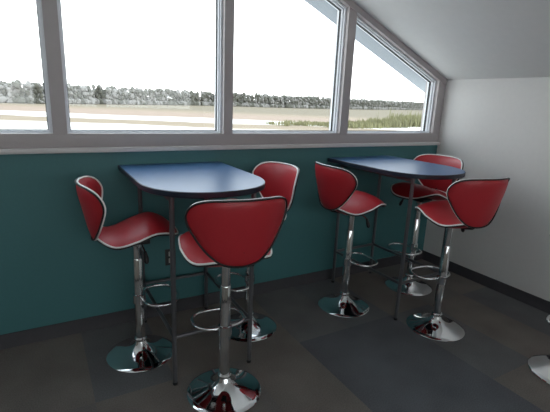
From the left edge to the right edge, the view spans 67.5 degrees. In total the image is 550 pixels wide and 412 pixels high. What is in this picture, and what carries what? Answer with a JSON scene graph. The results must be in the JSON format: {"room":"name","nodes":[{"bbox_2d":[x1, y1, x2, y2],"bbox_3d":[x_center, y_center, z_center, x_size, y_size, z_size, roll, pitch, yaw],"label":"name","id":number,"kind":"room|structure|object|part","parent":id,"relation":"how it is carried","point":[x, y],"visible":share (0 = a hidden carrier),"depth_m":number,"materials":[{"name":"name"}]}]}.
{"room":"break room","nodes":[
{"label":"break room","id":0,"kind":"room"},
{"bbox_2d":[0,145,436,334],"bbox_3d":[-1.282,0.235,2.551,6.356,1.148,0.150,-6,16,-29],"label":"wall","id":1,"kind":"structure","parent":0,"point":[52,271],"depth_m":2.63,"materials":[{"name":"teal paint"}]},
{"bbox_2d":[0,0,52,132],"bbox_3d":[-1.663,-1.234,1.916,0.970,1.778,0.080,-6,16,-29],"label":"window","id":2,"kind":"structure","parent":1,"relation":"in","point":[38,2],"depth_m":2.26,"materials":[{"name":"white plastic"}]},
{"bbox_2d":[41,0,67,134],"bbox_3d":[-1.209,-1.309,2.162,0.071,1.839,0.149,-6,16,-29],"label":"trim","id":3,"kind":"structure","parent":1,"relation":"attached to","point":[49,7],"depth_m":2.23,"materials":[{"name":"paint"}]},
{"bbox_2d":[57,0,222,132],"bbox_3d":[-0.765,-1.320,2.422,0.955,1.771,0.080,-6,16,-29],"label":"window","id":4,"kind":"structure","parent":1,"relation":"in","point":[218,3],"depth_m":2.67,"materials":[{"name":"white plastic"}]},
{"bbox_2d":[165,249,175,265],"bbox_3d":[-0.716,0.349,2.822,0.072,0.116,0.008,-6,16,-29],"label":"outlet","id":5,"kind":"object","parent":1,"relation":"attached to","point":[167,251],"visible":0.54,"depth_m":2.81,"materials":[{"name":"plastic"}]},
{"bbox_2d":[0,250,422,349],"bbox_3d":[-1.263,0.766,2.612,6.356,0.089,0.015,-6,16,-29],"label":"baseboard","id":6,"kind":"structure","parent":1,"relation":"attached to","point":[34,335],"depth_m":2.88,"materials":[{"name":"rubber"}]},
{"bbox_2d":[0,133,438,148],"bbox_3d":[-1.256,-0.387,2.394,6.356,0.080,0.148,-6,16,-29],"label":"trim","id":7,"kind":"structure","parent":1,"relation":"attached to","point":[7,140],"depth_m":2.70,"materials":[{"name":"paint"}]},
{"bbox_2d":[0,142,439,154],"bbox_3d":[-1.250,-0.331,2.394,6.356,0.028,0.180,-6,16,-29],"label":"trim","id":8,"kind":"structure","parent":1,"relation":"attached to","point":[266,146],"depth_m":2.68,"materials":[{"name":"paint"}]},
{"bbox_2d":[222,0,234,134],"bbox_3d":[-0.329,-1.192,2.714,0.066,1.415,0.149,-6,16,-29],"label":"trim","id":9,"kind":"structure","parent":1,"relation":"attached to","point":[228,5],"depth_m":2.72,"materials":[{"name":"paint"}]},
{"bbox_2d":[233,0,346,132],"bbox_3d":[0.103,-1.198,2.969,0.934,1.337,0.080,-6,16,-29],"label":"window","id":10,"kind":"structure","parent":1,"relation":"in","point":[341,18],"depth_m":3.19,"materials":[{"name":"white plastic"}]},
{"bbox_2d":[329,7,356,133],"bbox_3d":[0.535,-1.074,3.258,0.077,0.990,0.149,-6,16,-29],"label":"trim","id":11,"kind":"structure","parent":1,"relation":"attached to","point":[351,15],"depth_m":3.20,"materials":[{"name":"paint"}]},
{"bbox_2d":[347,16,435,132],"bbox_3d":[1.006,-1.081,3.534,1.013,0.908,0.080,-6,16,-29],"label":"window","id":12,"kind":"structure","parent":1,"relation":"in","point":[431,85],"depth_m":3.61,"materials":[{"name":"white plastic"}]},
{"bbox_2d":[0,259,549,411],"bbox_3d":[0.259,1.630,0.058,6.656,0.200,6.500,-6,16,-29],"label":"floor","id":13,"kind":"structure","parent":0,"point":[314,360],"depth_m":2.42,"materials":[{"name":"carpet"}]},
{"bbox_2d":[74,176,179,372],"bbox_3d":[-0.796,0.367,2.300,0.511,1.055,0.465,-3,15,-20],"label":"bar stool","id":14,"kind":"object","parent":13,"relation":"on","point":[141,352],"visible":0.96,"depth_m":2.28,"materials":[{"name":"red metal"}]},
{"bbox_3d":[-0.958,0.019,2.142,0.122,0.304,0.447,-4,16,-23],"label":"backrest","id":15,"kind":"part","parent":14,"relation":"part of","materials":[{"name":"red leather"}]},
{"bbox_3d":[-0.757,0.123,2.261,0.423,0.133,0.430,-4,16,-23],"label":"seat","id":16,"kind":"part","parent":14,"relation":"part of","materials":[{"name":"red leather"}]},
{"bbox_2d":[118,161,264,385],"bbox_3d":[-0.470,0.343,2.426,0.662,1.067,0.905,-6,16,-29],"label":"bar table","id":17,"kind":"object","parent":13,"relation":"on","point":[190,180],"visible":0.92,"depth_m":2.18,"materials":[{"name":"blue laminate"}]},
{"bbox_3d":[-0.859,0.283,2.660,0.060,1.037,0.060,-6,16,-29],"label":"leg","id":18,"kind":"part","parent":17,"relation":"part of","materials":[{"name":"metal"}]},
{"bbox_3d":[-0.510,0.448,2.070,0.060,1.037,0.060,-6,16,-29],"label":"leg","id":19,"kind":"part","parent":17,"relation":"part of","materials":[{"name":"metal"}]},
{"bbox_3d":[-0.480,0.245,2.873,0.060,1.037,0.060,-6,16,-29],"label":"leg","id":20,"kind":"part","parent":17,"relation":"part of","materials":[{"name":"metal"}]},
{"bbox_3d":[-0.132,0.410,2.283,0.060,1.037,0.060,-6,16,-29],"label":"leg","id":21,"kind":"part","parent":17,"relation":"part of","materials":[{"name":"metal"}]},
{"bbox_2d":[178,196,287,411],"bbox_3d":[-0.223,0.445,2.004,0.465,1.098,0.511,-3,15,-21],"label":"bar stool","id":22,"kind":"object","parent":13,"relation":"on","point":[239,233],"visible":1,"depth_m":1.79,"materials":[{"name":"red leather"}]},
{"bbox_3d":[-0.235,0.176,1.966,0.430,0.133,0.423,-4,16,-24],"label":"seat","id":23,"kind":"part","parent":22,"relation":"part of","materials":[{"name":"red leather"}]},
{"bbox_3d":[-0.136,0.112,1.739,0.447,0.304,0.122,-4,16,-24],"label":"backrest","id":24,"kind":"part","parent":22,"relation":"part of","materials":[{"name":"red leather"}]},
{"bbox_2d":[214,161,299,342],"bbox_3d":[-0.141,0.280,2.673,0.511,1.095,0.465,-7,17,-32],"label":"bar stool","id":25,"kind":"object","parent":13,"relation":"on","point":[281,179],"visible":0.43,"depth_m":2.69,"materials":[{"name":"red leather"}]},
{"bbox_3d":[0.032,-0.117,2.681,0.122,0.304,0.447,-8,18,-36],"label":"backrest","id":26,"kind":"part","parent":25,"relation":"part of","materials":[{"name":"red leather"}]},
{"bbox_2d":[315,161,385,317],"bbox_3d":[0.520,0.233,2.979,0.511,1.091,0.465,-4,15,-23],"label":"bar stool","id":27,"kind":"object","parent":13,"relation":"on","point":[337,192],"visible":1,"depth_m":2.85,"materials":[{"name":"red leather"}]},
{"bbox_3d":[0.363,-0.131,2.808,0.122,0.304,0.447,-5,16,-26],"label":"backrest","id":28,"kind":"part","parent":27,"relation":"part of","materials":[{"name":"red leather"}]},
{"bbox_3d":[0.559,-0.029,2.938,0.423,0.133,0.430,-5,16,-26],"label":"seat","id":29,"kind":"part","parent":27,"relation":"part of","materials":[{"name":"red leather"}]},
{"bbox_2d":[328,155,465,319],"bbox_3d":[0.915,0.209,3.189,0.662,1.067,0.905,-6,17,-31],"label":"bar table","id":30,"kind":"object","parent":13,"relation":"on","point":[405,169],"visible":0.93,"depth_m":2.98,"materials":[{"name":"laminate"}]},
{"bbox_3d":[0.518,0.151,3.410,0.060,1.037,0.060,-6,17,-31],"label":"leg","id":31,"kind":"part","parent":30,"relation":"part of","materials":[{"name":"metal"}]},
{"bbox_3d":[0.889,0.110,3.636,0.060,1.037,0.060,-6,17,-31],"label":"leg","id":32,"kind":"part","parent":30,"relation":"part of","materials":[{"name":"metal"}]},
{"bbox_3d":[0.724,-0.254,2.998,0.030,0.028,0.705,-6,17,-31],"label":"apron rail","id":33,"kind":"part","parent":30,"relation":"part of","materials":[{"name":"metal"}]},
{"bbox_3d":[0.887,0.314,2.832,0.060,1.037,0.060,-6,17,-31],"label":"leg","id":34,"kind":"part","parent":30,"relation":"part of","materials":[{"name":"metal"}]},
{"bbox_3d":[1.258,0.272,3.058,0.060,1.037,0.060,-6,17,-31],"label":"leg","id":35,"kind":"part","parent":30,"relation":"part of","materials":[{"name":"metal"}]},
{"bbox_2d":[385,154,463,295],"bbox_3d":[1.178,0.143,3.405,0.511,1.110,0.465,-6,17,-30],"label":"bar stool","id":36,"kind":"object","parent":13,"relation":"on","point":[429,190],"visible":0.74,"depth_m":3.37,"materials":[{"name":"red leather"}]},
{"bbox_3d":[1.165,-0.118,3.310,0.423,0.133,0.430,-7,17,-34],"label":"seat","id":37,"kind":"part","parent":36,"relation":"part of","materials":[{"name":"red leather"}]},
{"bbox_3d":[1.168,-0.063,3.328,0.130,0.026,0.150,-7,17,-34],"label":"mount plate","id":38,"kind":"part","parent":36,"relation":"part of","materials":[{"name":"black plastic"}]},
{"bbox_3d":[1.355,-0.260,3.406,0.122,0.304,0.447,-7,17,-34],"label":"backrest","id":39,"kind":"part","parent":36,"relation":"part of","materials":[{"name":"red leather"}]},
{"bbox_2d":[406,177,509,341],"bbox_3d":[1.161,0.318,2.724,0.465,1.105,0.511,-2,15,-18],"label":"bar stool","id":40,"kind":"object","parent":13,"relation":"on","point":[471,204],"visible":1,"depth_m":2.58,"materials":[{"name":"red leather"}]},
{"bbox_3d":[1.151,0.045,2.686,0.430,0.133,0.423,-3,15,-22],"label":"seat","id":41,"kind":"part","parent":40,"relation":"part of","materials":[{"name":"red leather"}]},
{"bbox_3d":[1.238,-0.018,2.454,0.447,0.304,0.122,-3,15,-22],"label":"backrest","id":42,"kind":"part","parent":40,"relation":"part of","materials":[{"name":"red leather"}]},
{"bbox_2d":[528,315,549,384],"bbox_3d":[1.740,0.453,2.310,0.465,1.095,0.511,16,19,42],"label":"bar stool","id":43,"kind":"object","parent":13,"relation":"on","point":[539,364],"visible":1,"depth_m":2.44,"materials":[{"name":"silver metal"}]},
{"bbox_2d":[304,0,425,92],"bbox_3d":[-1.317,-1.591,2.288,7.456,1.804,0.293,-6,16,-29],"label":"roof","id":44,"kind":"structure","parent":0,"point":[322,6],"depth_m":3.70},
{"bbox_2d":[352,0,549,79],"bbox_3d":[0.363,-0.796,-0.558,7.456,1.804,6.500,-6,16,-29],"label":"ceiling","id":45,"kind":"structure","parent":0,"point":[459,39],"depth_m":2.91,"materials":[{"name":"paint"}]},
{"bbox_2d":[423,77,549,301],"bbox_3d":[3.124,0.400,1.406,0.150,1.757,6.500,-6,16,-29],"label":"wall","id":46,"kind":"structure","parent":0,"point":[500,127],"depth_m":3.35,"materials":[{"name":"white paint"}]},
{"bbox_2d":[338,0,446,84],"bbox_3d":[0.174,-1.658,2.879,3.178,1.401,0.156,-6,16,-29],"label":"trim","id":47,"kind":"structure","parent":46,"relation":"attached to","point":[361,13],"depth_m":3.35,"materials":[{"name":"paint"}]},
{"bbox_2d":[420,81,445,133],"bbox_3d":[1.478,-0.945,3.850,0.090,0.527,0.149,-6,16,-29],"label":"trim","id":48,"kind":"structure","parent":46,"relation":"attached to","point":[440,87],"depth_m":3.80,"materials":[{"name":"paint"}]},
{"bbox_2d":[422,250,549,313],"bbox_3d":[3.018,1.214,1.571,0.015,0.089,6.200,-6,16,-29],"label":"baseboard","id":49,"kind":"structure","parent":46,"relation":"attached to","point":[534,301],"depth_m":3.51,"materials":[{"name":"rubber"}]},
{"label":"outside","id":50,"kind":"structure","parent":0,"visible":0},
{"bbox_2d":[0,96,422,130],"bbox_3d":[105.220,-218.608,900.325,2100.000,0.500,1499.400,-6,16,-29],"label":"ground","id":51,"kind":"structure","parent":50,"point":[12,115],"depth_m":106.58,"materials":[{"name":"beige sand"}]},
{"bbox_2d":[0,79,423,109],"bbox_3d":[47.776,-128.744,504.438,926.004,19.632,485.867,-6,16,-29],"label":"treeline","id":52,"kind":"object","parent":51,"relation":"on","point":[31,92],"visible":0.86,"depth_m":253.84,"materials":[{"name":"green plant"}]},
{"bbox_2d":[265,108,421,128],"bbox_3d":[23.933,-22.503,101.889,56.569,5.444,18.652,-6,16,-29],"label":"grass","id":53,"kind":"structure","parent":51,"relation":"on","point":[401,121],"depth_m":98.21,"materials":[{"name":"green plant"}]}
]}

